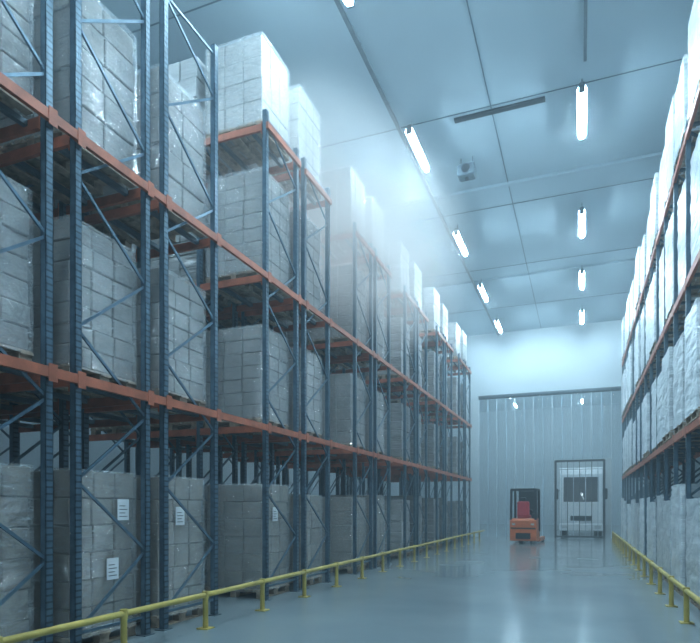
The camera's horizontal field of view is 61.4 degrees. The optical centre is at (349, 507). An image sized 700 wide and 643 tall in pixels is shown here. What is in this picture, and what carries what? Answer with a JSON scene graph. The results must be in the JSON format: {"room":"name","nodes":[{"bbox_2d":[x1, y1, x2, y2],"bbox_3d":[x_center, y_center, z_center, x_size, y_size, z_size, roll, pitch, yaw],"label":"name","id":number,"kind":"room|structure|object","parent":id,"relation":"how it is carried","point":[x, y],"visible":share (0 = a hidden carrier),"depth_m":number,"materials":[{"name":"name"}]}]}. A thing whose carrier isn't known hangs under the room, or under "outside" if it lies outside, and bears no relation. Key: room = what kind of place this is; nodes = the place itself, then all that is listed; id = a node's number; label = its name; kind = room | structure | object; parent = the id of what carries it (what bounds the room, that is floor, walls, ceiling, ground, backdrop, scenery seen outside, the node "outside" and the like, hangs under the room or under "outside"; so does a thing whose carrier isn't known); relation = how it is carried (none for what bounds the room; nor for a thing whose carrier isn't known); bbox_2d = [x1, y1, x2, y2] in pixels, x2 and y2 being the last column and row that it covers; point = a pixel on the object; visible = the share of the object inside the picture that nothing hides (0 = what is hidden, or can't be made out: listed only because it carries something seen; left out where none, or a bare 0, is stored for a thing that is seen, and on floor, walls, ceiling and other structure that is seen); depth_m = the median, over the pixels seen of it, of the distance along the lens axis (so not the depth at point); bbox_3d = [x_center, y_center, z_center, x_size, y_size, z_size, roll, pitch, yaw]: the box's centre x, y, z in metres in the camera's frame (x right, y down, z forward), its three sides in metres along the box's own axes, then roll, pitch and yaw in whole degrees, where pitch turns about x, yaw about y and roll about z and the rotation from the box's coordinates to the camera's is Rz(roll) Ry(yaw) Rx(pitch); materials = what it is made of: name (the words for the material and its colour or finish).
{"room":"warehouse","nodes":[
{"label":"warehouse","id":0,"kind":"room"},
{"bbox_2d":[0,331,335,495],"bbox_3d":[-2.580,-3.750,27.877,0.200,10.500,62.000,0,0,21],"label":"wall","id":1,"kind":"structure","parent":0,"point":[27,439],"depth_m":17.02,"materials":[{"name":"white paint"}]},
{"bbox_2d":[82,524,699,642],"bbox_3d":[6.215,1.600,24.419,18.700,0.200,62.000,0,0,21],"label":"floor","id":2,"kind":"structure","parent":0,"point":[492,589],"depth_m":9.17,"materials":[{"name":"concrete"}]},
{"bbox_2d":[0,462,34,642],"bbox_3d":[-3.734,0.541,5.415,1.182,1.915,1.010,0,0,21],"label":"load","id":3,"kind":"object","parent":2,"relation":"on","point":[15,564],"visible":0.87,"depth_m":5.50,"materials":[{"name":"white plastic"}]},
{"bbox_2d":[12,469,136,642],"bbox_3d":[-3.228,0.540,6.729,1.184,1.918,1.009,0,0,21],"label":"load","id":4,"kind":"object","parent":2,"relation":"on","point":[106,555],"visible":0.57,"depth_m":6.40,"materials":[{"name":"grey cardboard"}]},
{"bbox_2d":[128,475,204,627],"bbox_3d":[-2.732,0.541,8.010,1.182,1.915,1.010,0,0,21],"label":"load","id":5,"kind":"object","parent":2,"relation":"on","point":[186,547],"visible":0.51,"depth_m":7.70,"materials":[{"name":"grey cardboard"}]},
{"bbox_2d":[186,486,207,586],"bbox_3d":[-2.966,0.552,10.825,1.140,1.894,0.990,0,0,21],"label":"load","id":6,"kind":"object","parent":2,"relation":"on","point":[205,488],"visible":0.02,"depth_m":10.41,"materials":[{"name":"white plastic"}]},
{"bbox_2d":[0,0,471,642],"bbox_3d":[-1.196,-2.485,15.298,4.000,7.970,26.960,0,0,21],"label":"rack","id":7,"kind":"object","parent":2,"relation":"on","point":[20,375],"visible":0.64,"depth_m":8.23,"materials":[{"name":"metal"}]},
{"bbox_2d":[0,176,33,360],"bbox_3d":[-3.736,-2.194,5.403,1.166,1.686,1.016,0,0,21],"label":"load","id":8,"kind":"object","parent":7,"relation":"on","point":[15,321],"visible":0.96,"depth_m":5.49,"materials":[{"name":"white plastic"}]},
{"bbox_2d":[0,0,33,115],"bbox_3d":[-3.739,-4.713,5.420,1.167,1.824,1.016,0,0,21],"label":"load","id":9,"kind":"object","parent":7,"relation":"on","point":[14,51],"visible":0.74,"depth_m":5.52,"materials":[{"name":"white plastic"}]},
{"bbox_2d":[0,164,55,213],"bbox_3d":[-4.417,-4.700,7.207,1.140,1.799,0.990,0,0,21],"label":"load","id":10,"kind":"object","parent":7,"relation":"on","point":[35,195],"visible":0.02,"depth_m":7.06,"materials":[{"name":"brown wood"}]},
{"bbox_2d":[0,0,136,203],"bbox_3d":[-3.220,-4.675,6.726,1.163,1.747,1.010,0,0,21],"label":"load","id":11,"kind":"object","parent":7,"relation":"on","point":[104,122],"visible":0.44,"depth_m":6.47,"materials":[{"name":"white plastic"}]},
{"bbox_2d":[0,215,136,397],"bbox_3d":[-3.237,-2.194,6.746,1.166,1.686,1.016,0,0,21],"label":"load","id":12,"kind":"object","parent":7,"relation":"on","point":[107,275],"visible":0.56,"depth_m":6.42,"materials":[{"name":"white plastic"}]},
{"bbox_2d":[28,188,132,251],"bbox_3d":[-3.923,-4.700,8.487,1.140,1.799,0.990,0,0,21],"label":"load","id":13,"kind":"object","parent":7,"relation":"on","point":[100,229],"visible":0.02,"depth_m":8.25,"materials":[{"name":"brown wood"}]},
{"bbox_2d":[90,411,172,439],"bbox_3d":[-4.157,-2.148,11.296,1.140,1.593,0.990,0,0,21],"label":"load","id":14,"kind":"object","parent":7,"relation":"on","point":[117,429],"visible":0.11,"depth_m":10.93,"materials":[{"name":"brown wood"}]},
{"bbox_2d":[90,65,205,247],"bbox_3d":[-2.715,-4.675,8.007,1.163,1.747,1.010,0,0,21],"label":"load","id":15,"kind":"object","parent":7,"relation":"on","point":[185,189],"visible":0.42,"depth_m":7.76,"materials":[{"name":"white plastic"}]},
{"bbox_2d":[90,266,205,413],"bbox_3d":[-2.720,-2.194,8.014,1.166,1.686,1.016,0,0,21],"label":"load","id":16,"kind":"object","parent":7,"relation":"on","point":[186,311],"visible":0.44,"depth_m":7.70,"materials":[{"name":"white plastic"}]},
{"bbox_2d":[150,334,227,435],"bbox_3d":[-2.996,-2.219,10.844,1.140,1.736,0.990,0,0,21],"label":"load","id":17,"kind":"object","parent":7,"relation":"on","point":[179,425],"visible":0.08,"depth_m":10.46,"materials":[{"name":"white cardboard"}]},
{"bbox_2d":[150,192,228,308],"bbox_3d":[-2.990,-4.700,10.841,1.140,1.799,0.990,0,0,21],"label":"load","id":18,"kind":"object","parent":7,"relation":"on","point":[189,259],"visible":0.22,"depth_m":10.37,"materials":[{"name":"white plastic"}]},
{"bbox_2d":[169,56,228,180],"bbox_3d":[-2.987,-7.045,10.838,1.140,1.588,0.990,0,0,21],"label":"load","id":19,"kind":"object","parent":7,"relation":"on","point":[187,76],"visible":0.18,"depth_m":10.34,"materials":[{"name":"white plastic"}]},
{"bbox_2d":[203,295,261,330],"bbox_3d":[-2.467,-4.663,12.152,1.140,1.725,0.990,0,0,21],"label":"load","id":20,"kind":"object","parent":7,"relation":"on","point":[226,323],"visible":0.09,"depth_m":12.11,"materials":[{"name":"brown wood"}]},
{"bbox_2d":[204,324,288,433],"bbox_3d":[-1.803,-2.194,10.367,1.166,1.686,1.016,0,0,21],"label":"load","id":21,"kind":"object","parent":7,"relation":"on","point":[239,349],"visible":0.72,"depth_m":9.95,"materials":[{"name":"white cardboard"}]},
{"bbox_2d":[205,33,289,172],"bbox_3d":[-1.789,-7.055,10.366,1.171,1.609,1.019,0,0,21],"label":"load","id":22,"kind":"object","parent":7,"relation":"on","point":[252,79],"visible":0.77,"depth_m":9.98,"materials":[{"name":"white plastic"}]},
{"bbox_2d":[205,168,289,303],"bbox_3d":[-1.779,-4.713,10.351,1.167,1.824,1.016,0,0,21],"label":"load","id":23,"kind":"object","parent":7,"relation":"on","point":[239,196],"visible":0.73,"depth_m":9.96,"materials":[{"name":"white plastic"}]},
{"bbox_2d":[249,84,320,202],"bbox_3d":[-1.287,-7.090,11.687,1.160,1.678,1.017,0,0,21],"label":"load","id":24,"kind":"object","parent":7,"relation":"on","point":[304,123],"visible":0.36,"depth_m":11.35,"materials":[{"name":"white plastic"}]},
{"bbox_2d":[249,347,321,437],"bbox_3d":[-1.269,-2.194,11.684,1.166,1.686,1.016,0,0,21],"label":"load","id":25,"kind":"object","parent":7,"relation":"on","point":[314,374],"visible":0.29,"depth_m":11.43,"materials":[{"name":"white cardboard"}]},
{"bbox_2d":[250,209,321,325],"bbox_3d":[-1.274,-4.713,11.693,1.167,1.824,1.016,0,0,21],"label":"load","id":26,"kind":"object","parent":7,"relation":"on","point":[313,243],"visible":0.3,"depth_m":11.53,"materials":[{"name":"white plastic"}]},
{"bbox_2d":[274,318,317,355],"bbox_3d":[-1.509,-4.739,14.626,1.140,1.876,0.990,0,0,21],"label":"load","id":27,"kind":"object","parent":7,"relation":"on","point":[288,335],"visible":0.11,"depth_m":14.12,"materials":[{"name":"brown wood"}]},
{"bbox_2d":[307,166,365,258],"bbox_3d":[-0.317,-7.055,14.149,1.171,1.609,1.019,0,0,21],"label":"load","id":28,"kind":"object","parent":7,"relation":"on","point":[347,193],"visible":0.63,"depth_m":13.70,"materials":[{"name":"white plastic"}]},
{"bbox_2d":[307,373,365,449],"bbox_3d":[-0.323,-2.229,14.144,1.164,1.756,1.018,0,0,21],"label":"load","id":29,"kind":"object","parent":7,"relation":"on","point":[341,385],"visible":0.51,"depth_m":13.66,"materials":[{"name":"white plastic"}]},
{"bbox_2d":[308,262,366,355],"bbox_3d":[-0.290,-4.713,14.128,1.167,1.824,1.016,0,0,21],"label":"load","id":30,"kind":"object","parent":7,"relation":"on","point":[341,277],"visible":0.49,"depth_m":13.68,"materials":[{"name":"white plastic"}]},
{"bbox_2d":[331,289,383,368],"bbox_3d":[0.215,-4.675,15.464,1.163,1.747,1.010,0,0,21],"label":"load","id":31,"kind":"object","parent":7,"relation":"on","point":[380,308],"visible":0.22,"depth_m":15.34,"materials":[{"name":"white plastic"}]},
{"bbox_2d":[331,197,384,275],"bbox_3d":[0.221,-7.055,15.464,1.171,1.609,1.019,0,0,21],"label":"load","id":32,"kind":"object","parent":7,"relation":"on","point":[374,223],"visible":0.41,"depth_m":15.13,"materials":[{"name":"white plastic"}]},
{"bbox_2d":[364,388,383,454],"bbox_3d":[0.211,-2.194,15.462,1.166,1.686,1.016,0,0,21],"label":"load","id":33,"kind":"object","parent":7,"relation":"on","point":[380,402],"visible":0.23,"depth_m":15.28,"materials":[{"name":"white plastic"}]},
{"bbox_2d":[365,317,409,386],"bbox_3d":[1.161,-4.700,17.918,1.140,1.799,0.990,0,0,21],"label":"load","id":34,"kind":"object","parent":7,"relation":"on","point":[396,324],"visible":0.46,"depth_m":17.39,"materials":[{"name":"white plastic"}]},
{"bbox_2d":[366,403,409,462],"bbox_3d":[1.180,-2.219,17.916,1.140,1.736,0.990,0,0,21],"label":"load","id":35,"kind":"object","parent":7,"relation":"on","point":[396,409],"visible":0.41,"depth_m":17.39,"materials":[{"name":"white plastic"}]},
{"bbox_2d":[367,241,409,307],"bbox_3d":[1.160,-7.045,17.929,1.140,1.588,0.990,0,0,21],"label":"load","id":36,"kind":"object","parent":7,"relation":"on","point":[396,255],"visible":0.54,"depth_m":17.45,"materials":[{"name":"white plastic"}]},
{"bbox_2d":[383,331,421,394],"bbox_3d":[1.694,-4.700,19.250,1.140,1.799,0.990,0,0,21],"label":"load","id":37,"kind":"object","parent":7,"relation":"on","point":[411,332],"visible":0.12,"depth_m":18.80,"materials":[{"name":"white plastic"}]},
{"bbox_2d":[384,262,421,320],"bbox_3d":[1.696,-7.012,19.233,1.140,1.522,0.990,0,0,21],"label":"load","id":38,"kind":"object","parent":7,"relation":"on","point":[415,275],"visible":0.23,"depth_m":18.83,"materials":[{"name":"white plastic"}]},
{"bbox_2d":[410,410,421,464],"bbox_3d":[1.677,-2.219,19.243,1.140,1.736,0.990,0,0,21],"label":"load","id":39,"kind":"object","parent":7,"relation":"on","point":[411,417],"visible":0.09,"depth_m":18.66,"materials":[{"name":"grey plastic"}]},
{"bbox_2d":[406,351,439,407],"bbox_3d":[2.664,-4.700,21.698,1.140,1.799,0.990,0,0,21],"label":"load","id":40,"kind":"object","parent":7,"relation":"on","point":[431,356],"visible":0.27,"depth_m":21.16,"materials":[{"name":"white plastic"}]},
{"bbox_2d":[408,287,439,341],"bbox_3d":[2.666,-7.079,21.689,1.140,1.656,0.990,0,0,21],"label":"load","id":41,"kind":"object","parent":7,"relation":"on","point":[430,298],"visible":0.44,"depth_m":21.18,"materials":[{"name":"white plastic"}]},
{"bbox_2d":[420,424,439,469],"bbox_3d":[2.668,-2.184,21.701,1.140,1.666,0.990,0,0,21],"label":"load","id":42,"kind":"object","parent":7,"relation":"on","point":[431,428],"visible":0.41,"depth_m":21.16,"materials":[{"name":"white plastic"}]},
{"bbox_2d":[422,303,447,351],"bbox_3d":[3.187,-7.012,23.020,1.140,1.522,0.990,0,0,21],"label":"load","id":43,"kind":"object","parent":7,"relation":"on","point":[443,311],"visible":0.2,"depth_m":22.65,"materials":[{"name":"white plastic"}]},
{"bbox_2d":[430,377,460,421],"bbox_3d":[4.144,-4.663,25.482,1.140,1.725,0.990,0,0,21],"label":"load","id":44,"kind":"object","parent":7,"relation":"on","point":[455,379],"visible":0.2,"depth_m":24.96,"materials":[{"name":"white plastic"}]},
{"bbox_2d":[431,322,460,365],"bbox_3d":[4.147,-7.045,25.475,1.140,1.588,0.990,0,0,21],"label":"load","id":45,"kind":"object","parent":7,"relation":"on","point":[453,328],"visible":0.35,"depth_m":24.95,"materials":[{"name":"white plastic"}]},
{"bbox_2d":[447,436,460,475],"bbox_3d":[4.147,-2.184,25.471,1.140,1.666,0.990,0,0,21],"label":"load","id":46,"kind":"object","parent":7,"relation":"on","point":[455,439],"visible":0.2,"depth_m":24.90,"materials":[{"name":"white plastic"}]},
{"bbox_2d":[447,330,466,372],"bbox_3d":[4.677,-7.079,26.794,1.140,1.656,0.990,0,0,21],"label":"load","id":47,"kind":"object","parent":7,"relation":"on","point":[463,338],"visible":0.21,"depth_m":26.31,"materials":[{"name":"white plastic"}]},
{"bbox_2d":[0,530,484,642],"bbox_3d":[0.991,1.268,14.438,0.160,0.465,29.600,0,0,21],"label":"guard rail","id":48,"kind":"object","parent":2,"relation":"on","point":[123,614],"visible":1,"depth_m":7.32,"materials":[{"name":"yellow metal"}]},
{"bbox_2d":[205,484,289,598],"bbox_3d":[-1.791,0.541,10.373,1.182,1.915,1.010,0,0,21],"label":"load","id":49,"kind":"object","parent":2,"relation":"on","point":[239,506],"visible":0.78,"depth_m":9.97,"materials":[{"name":"grey cardboard"}]},
{"bbox_2d":[278,495,322,587],"bbox_3d":[-1.262,0.617,11.692,1.160,1.765,1.012,0,0,21],"label":"load","id":50,"kind":"object","parent":2,"relation":"on","point":[313,532],"visible":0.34,"depth_m":11.45,"materials":[{"name":"grey cardboard"}]},
{"bbox_2d":[317,497,366,573],"bbox_3d":[-0.304,0.617,14.151,1.160,1.765,1.012,0,0,21],"label":"load","id":51,"kind":"object","parent":2,"relation":"on","point":[341,509],"visible":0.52,"depth_m":13.66,"materials":[{"name":"white plastic"}]},
{"bbox_2d":[333,495,384,565],"bbox_3d":[0.229,0.579,15.467,1.156,1.840,1.012,0,0,21],"label":"load","id":52,"kind":"object","parent":2,"relation":"on","point":[380,519],"visible":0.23,"depth_m":15.23,"materials":[{"name":"white plastic"}]},
{"bbox_2d":[383,500,410,558],"bbox_3d":[1.173,0.628,17.922,1.140,1.743,0.990,0,0,21],"label":"load","id":53,"kind":"object","parent":2,"relation":"on","point":[396,517],"visible":0.35,"depth_m":17.40,"materials":[{"name":"white plastic"}]},
{"bbox_2d":[383,496,422,555],"bbox_3d":[1.704,0.552,19.236,1.140,1.894,0.990,0,0,21],"label":"load","id":54,"kind":"object","parent":2,"relation":"on","point":[410,498],"visible":0.16,"depth_m":18.82,"materials":[{"name":"white plastic"}]},
{"bbox_2d":[420,499,440,549],"bbox_3d":[2.664,0.589,21.704,1.140,1.820,0.990,0,0,21],"label":"load","id":55,"kind":"object","parent":2,"relation":"on","point":[431,503],"visible":0.36,"depth_m":21.16,"materials":[{"name":"white plastic"}]},
{"bbox_2d":[447,502,460,543],"bbox_3d":[4.152,0.628,25.486,1.140,1.743,0.990,0,0,21],"label":"load","id":56,"kind":"object","parent":2,"relation":"on","point":[455,504],"visible":0.17,"depth_m":24.96,"materials":[{"name":"white plastic"}]},
{"bbox_2d":[510,488,544,543],"bbox_3d":[7.791,0.340,25.853,1.160,2.320,2.575,0,0,25],"label":"truck","id":57,"kind":"object","parent":2,"relation":"on","point":[525,524],"visible":1,"depth_m":24.87,"materials":[{"name":"orange paint"}]},
{"bbox_2d":[557,467,607,535],"bbox_3d":[13.056,-0.350,33.350,2.520,3.700,6.770,0,0,21],"label":"lorry","id":58,"kind":"object","parent":2,"relation":"on","point":[597,472],"visible":0.83,"depth_m":30.42,"materials":[{"name":"white paint"}]},
{"bbox_2d":[623,501,626,545],"bbox_3d":[11.492,0.606,23.428,1.161,1.785,1.160,0,0,21],"label":"load","id":59,"kind":"object","parent":2,"relation":"on","point":[624,502],"visible":0.23,"depth_m":23.11,"materials":[{"name":"white plastic"}]},
{"bbox_2d":[631,499,639,551],"bbox_3d":[9.946,0.606,19.498,1.161,1.785,1.160,0,0,21],"label":"load","id":60,"kind":"object","parent":2,"relation":"on","point":[633,501],"visible":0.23,"depth_m":19.50,"materials":[{"name":"white plastic"}]},
{"bbox_2d":[634,503,639,555],"bbox_3d":[9.431,0.674,18.184,1.164,1.650,1.158,0,0,21],"label":"load","id":61,"kind":"object","parent":2,"relation":"on","point":[636,505],"visible":0.21,"depth_m":18.01,"materials":[{"name":"white plastic"}]},
{"bbox_2d":[639,498,643,559],"bbox_3d":[8.959,0.606,16.882,1.161,1.785,1.160,0,0,21],"label":"load","id":62,"kind":"object","parent":2,"relation":"on","point":[641,508],"visible":0.2,"depth_m":16.94,"materials":[{"name":"white plastic"}]},
{"bbox_2d":[648,502,655,571],"bbox_3d":[7.894,0.674,14.252,1.164,1.650,1.158,0,0,21],"label":"load","id":63,"kind":"object","parent":2,"relation":"on","point":[651,505],"visible":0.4,"depth_m":14.07,"materials":[{"name":"white plastic"}]},
{"bbox_2d":[612,531,699,624],"bbox_3d":[6.962,1.268,14.240,0.160,0.465,25.600,0,0,21],"label":"guard rail","id":64,"kind":"object","parent":2,"relation":"on","point":[687,592],"visible":0.99,"depth_m":10.29,"materials":[{"name":"yellow metal"}]},
{"bbox_2d":[622,82,699,610],"bbox_3d":[7.372,-2.485,12.959,1.060,7.970,26.855,0,0,21],"label":"rack","id":65,"kind":"object","parent":2,"relation":"on","point":[651,469],"visible":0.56,"depth_m":13.74,"materials":[{"name":"metal"}]},
{"bbox_2d":[629,418,635,470],"bbox_3d":[10.490,-2.230,20.781,1.160,1.757,1.163,0,0,21],"label":"load","id":66,"kind":"object","parent":65,"relation":"on","point":[630,422],"visible":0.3,"depth_m":20.78,"materials":[{"name":"white plastic"}]},
{"bbox_2d":[630,279,635,331],"bbox_3d":[10.522,-7.090,20.753,1.162,1.678,1.161,0,0,21],"label":"load","id":67,"kind":"object","parent":65,"relation":"on","point":[632,285],"visible":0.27,"depth_m":20.79,"materials":[{"name":"white plastic"}]},
{"bbox_2d":[628,344,643,402],"bbox_3d":[10.474,-4.749,20.803,1.161,1.896,1.171,0,0,21],"label":"load","id":68,"kind":"object","parent":65,"relation":"on","point":[630,347],"visible":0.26,"depth_m":20.77,"materials":[{"name":"white plastic"}]},
{"bbox_2d":[635,246,643,310],"bbox_3d":[9.459,-7.090,18.189,1.162,1.678,1.161,0,0,21],"label":"load","id":69,"kind":"object","parent":65,"relation":"on","point":[638,255],"visible":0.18,"depth_m":18.00,"materials":[{"name":"white plastic"}]},
{"bbox_2d":[640,234,649,294],"bbox_3d":[8.989,-6.973,16.879,1.165,1.443,1.166,0,0,21],"label":"load","id":70,"kind":"object","parent":65,"relation":"on","point":[643,267],"visible":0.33,"depth_m":16.77,"materials":[{"name":"white plastic"}]},
{"bbox_2d":[635,320,655,387],"bbox_3d":[9.455,-4.749,18.164,1.161,1.896,1.171,0,0,21],"label":"load","id":71,"kind":"object","parent":65,"relation":"on","point":[637,330],"visible":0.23,"depth_m":18.11,"materials":[{"name":"white plastic"}]},
{"bbox_2d":[640,307,661,376],"bbox_3d":[8.970,-4.749,16.854,1.161,1.896,1.171,0,0,21],"label":"load","id":72,"kind":"object","parent":65,"relation":"on","point":[642,313],"visible":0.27,"depth_m":16.98,"materials":[{"name":"white plastic"}]},
{"bbox_2d":[646,210,655,278],"bbox_3d":[8.481,-7.031,15.516,1.163,1.560,1.159,0,0,21],"label":"load","id":73,"kind":"object","parent":65,"relation":"on","point":[648,220],"visible":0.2,"depth_m":15.75,"materials":[{"name":"white plastic"}]},
{"bbox_2d":[645,292,663,368],"bbox_3d":[8.477,-4.749,15.561,1.161,1.896,1.171,0,0,21],"label":"load","id":74,"kind":"object","parent":65,"relation":"on","point":[647,326],"visible":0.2,"depth_m":15.74,"materials":[{"name":"white plastic"}]},
{"bbox_2d":[637,407,672,463],"bbox_3d":[9.509,-2.230,18.150,1.160,1.757,1.163,0,0,21],"label":"load","id":75,"kind":"object","parent":65,"relation":"on","point":[638,410],"visible":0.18,"depth_m":18.41,"materials":[{"name":"white plastic"}]},
{"bbox_2d":[650,172,663,261],"bbox_3d":[7.939,-7.090,14.258,1.162,1.678,1.161,0,0,21],"label":"load","id":76,"kind":"object","parent":65,"relation":"on","point":[654,195],"visible":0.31,"depth_m":14.09,"materials":[{"name":"white plastic"}]},
{"bbox_2d":[649,272,672,356],"bbox_3d":[7.910,-4.682,14.232,1.166,1.762,1.165,0,0,21],"label":"load","id":77,"kind":"object","parent":65,"relation":"on","point":[652,289],"visible":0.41,"depth_m":14.21,"materials":[{"name":"white plastic"}]},
{"bbox_2d":[658,147,672,237],"bbox_3d":[7.474,-7.031,12.952,1.163,1.560,1.159,0,0,21],"label":"load","id":78,"kind":"object","parent":65,"relation":"on","point":[662,178],"visible":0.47,"depth_m":13.05,"materials":[{"name":"white plastic"}]},
{"bbox_2d":[642,392,695,458],"bbox_3d":[8.409,-2.169,15.583,1.167,1.636,1.164,0,0,21],"label":"load","id":79,"kind":"object","parent":65,"relation":"on","point":[646,401],"visible":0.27,"depth_m":15.35,"materials":[{"name":"white plastic"}]},
{"bbox_2d":[659,247,684,341],"bbox_3d":[7.460,-4.749,12.910,1.161,1.896,1.171,0,0,21],"label":"load","id":80,"kind":"object","parent":65,"relation":"on","point":[661,260],"visible":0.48,"depth_m":13.14,"materials":[{"name":"white plastic"}]},
{"bbox_2d":[665,94,685,208],"bbox_3d":[6.921,-7.090,11.623,1.162,1.678,1.161,0,0,21],"label":"load","id":81,"kind":"object","parent":65,"relation":"on","point":[669,129],"visible":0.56,"depth_m":11.71,"materials":[{"name":"white plastic"}]},
{"bbox_2d":[651,378,699,453],"bbox_3d":[7.961,-2.230,14.222,1.160,1.757,1.163,0,0,21],"label":"load","id":82,"kind":"object","parent":65,"relation":"on","point":[653,388],"visible":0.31,"depth_m":14.43,"materials":[{"name":"white plastic"}]},
{"bbox_2d":[656,371,699,447],"bbox_3d":[7.415,-2.169,12.917,1.167,1.636,1.164,0,0,21],"label":"load","id":83,"kind":"object","parent":65,"relation":"on","point":[659,379],"visible":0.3,"depth_m":13.15,"materials":[{"name":"white plastic"}]},
{"bbox_2d":[662,346,699,443],"bbox_3d":[6.878,-2.230,11.675,1.160,1.757,1.163,0,0,21],"label":"load","id":84,"kind":"object","parent":65,"relation":"on","point":[667,361],"visible":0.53,"depth_m":11.57,"materials":[{"name":"white plastic"}]},
{"bbox_2d":[665,213,699,323],"bbox_3d":[6.926,-4.749,11.646,1.161,1.896,1.171,0,0,21],"label":"load","id":85,"kind":"object","parent":65,"relation":"on","point":[669,233],"visible":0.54,"depth_m":11.76,"materials":[{"name":"white plastic"}]},
{"bbox_2d":[673,332,699,435],"bbox_3d":[6.363,-2.169,10.306,1.167,1.636,1.164,0,0,21],"label":"load","id":86,"kind":"object","parent":65,"relation":"on","point":[679,422],"visible":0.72,"depth_m":10.36,"materials":[{"name":"white plastic"}]},
{"bbox_2d":[674,54,699,172],"bbox_3d":[6.392,-6.973,10.316,1.165,1.443,1.166,0,0,21],"label":"load","id":87,"kind":"object","parent":65,"relation":"on","point":[681,94],"visible":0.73,"depth_m":10.28,"materials":[{"name":"white plastic"}]},
{"bbox_2d":[677,178,699,300],"bbox_3d":[6.433,-4.749,10.287,1.161,1.896,1.171,0,0,21],"label":"load","id":88,"kind":"object","parent":65,"relation":"on","point":[681,212],"visible":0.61,"depth_m":10.53,"materials":[{"name":"white plastic"}]},
{"bbox_2d":[684,298,699,425],"bbox_3d":[5.861,-2.230,9.044,1.160,1.757,1.163,0,0,21],"label":"load","id":89,"kind":"object","parent":65,"relation":"on","point":[692,321],"visible":0.98,"depth_m":9.05,"materials":[{"name":"white plastic"}]},
{"bbox_2d":[687,0,699,128],"bbox_3d":[5.896,-7.090,9.010,1.162,1.678,1.161,0,0,21],"label":"load","id":90,"kind":"object","parent":65,"relation":"on","point":[694,21],"visible":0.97,"depth_m":9.23,"materials":[{"name":"white plastic"}]},
{"bbox_2d":[690,132,699,272],"bbox_3d":[5.915,-4.749,8.972,1.161,1.896,1.171,0,0,21],"label":"load","id":91,"kind":"object","parent":65,"relation":"on","point":[695,159],"visible":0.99,"depth_m":9.25,"materials":[{"name":"white plastic"}]},
{"bbox_2d":[656,495,670,577],"bbox_3d":[7.423,0.606,12.944,1.161,1.785,1.160,0,0,21],"label":"load","id":92,"kind":"object","parent":2,"relation":"on","point":[659,522],"visible":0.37,"depth_m":12.99,"materials":[{"name":"white plastic"}]},
{"bbox_2d":[663,500,671,583],"bbox_3d":[6.891,0.674,11.666,1.164,1.650,1.158,0,0,21],"label":"load","id":93,"kind":"object","parent":2,"relation":"on","point":[667,513],"visible":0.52,"depth_m":11.71,"materials":[{"name":"white plastic"}]},
{"bbox_2d":[671,484,699,595],"bbox_3d":[6.355,0.541,10.360,1.162,1.916,1.161,0,0,21],"label":"load","id":94,"kind":"object","parent":2,"relation":"on","point":[678,496],"visible":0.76,"depth_m":10.13,"materials":[{"name":"white plastic"}]},
{"bbox_2d":[686,498,699,609],"bbox_3d":[5.857,0.674,9.000,1.164,1.650,1.158,0,0,21],"label":"load","id":95,"kind":"object","parent":2,"relation":"on","point":[692,505],"visible":0.94,"depth_m":9.05,"materials":[{"name":"white plastic"}]},
{"bbox_2d":[96,0,693,411],"bbox_3d":[6.215,-9.065,24.419,18.700,0.270,62.000,0,0,21],"label":"ceiling","id":96,"kind":"structure","parent":0,"point":[493,82],"depth_m":13.70,"materials":[{"name":"metal"}]},
{"bbox_2d":[334,0,498,334],"bbox_3d":[0.860,-8.919,13.066,0.080,0.159,36.850,0,0,21],"label":"cable tray","id":97,"kind":"object","parent":96,"relation":"attached to","point":[337,2],"visible":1,"depth_m":13.77,"materials":[{"name":"grey metal"}]},
{"bbox_2d":[405,121,430,173],"bbox_3d":[1.660,-8.780,14.283,0.200,0.439,1.720,0,0,21],"label":"strip light","id":98,"kind":"object","parent":96,"relation":"hanging from","point":[410,133],"depth_m":14.16,"materials":[{"name":"white plastic"}]},
{"bbox_2d":[453,225,468,256],"bbox_3d":[3.636,-8.780,19.308,0.200,0.439,1.720,0,0,21],"label":"strip light","id":99,"kind":"object","parent":96,"relation":"hanging from","point":[457,236],"depth_m":19.16,"materials":[{"name":"white plastic"}]},
{"bbox_2d":[457,156,475,181],"bbox_3d":[2.998,-8.715,15.143,0.440,0.569,0.380,0,0,21],"label":"sensor box","id":100,"kind":"object","parent":96,"relation":"attached to","point":[465,171],"depth_m":15.02,"materials":[{"name":"white plastic"}]},
{"bbox_2d":[577,79,586,140],"bbox_3d":[5.085,-8.780,12.936,0.200,0.439,1.720,0,0,21],"label":"strip light","id":101,"kind":"object","parent":96,"relation":"hanging from","point":[582,87],"depth_m":12.80,"materials":[{"name":"white plastic"}]},
{"bbox_2d":[578,206,585,238],"bbox_3d":[7.061,-8.780,17.962,0.200,0.439,1.720,0,0,21],"label":"strip light","id":102,"kind":"object","parent":96,"relation":"hanging from","point":[582,212],"depth_m":17.76,"materials":[{"name":"white plastic"}]},
{"bbox_2d":[584,0,586,61],"bbox_3d":[1.272,-8.930,3.072,0.060,0.139,18.550,0,0,21],"label":"cable tray","id":103,"kind":"object","parent":96,"relation":"attached to","point":[585,1],"visible":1,"depth_m":10.95,"materials":[{"name":"grey metal"}]},
{"bbox_2d":[357,320,699,536],"bbox_3d":[8.435,-3.750,30.068,18.700,10.500,0.260,0,0,21],"label":"wall","id":104,"kind":"structure","parent":0,"point":[579,357],"depth_m":29.68,"materials":[{"name":"white paint"}]},
{"bbox_2d":[554,459,604,538],"bbox_3d":[11.257,-0.435,28.938,2.320,3.870,0.100,0,0,21],"label":"gate","id":105,"kind":"object","parent":104,"relation":"attached to","point":[583,460],"visible":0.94,"depth_m":28.99,"materials":[{"name":"grey metal"}]},
{"bbox_2d":[479,389,621,538],"bbox_3d":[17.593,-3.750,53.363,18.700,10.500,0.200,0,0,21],"label":"curtain","id":106,"kind":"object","parent":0,"point":[523,418],"depth_m":53.36,"materials":[{"name":"clear plastic"}]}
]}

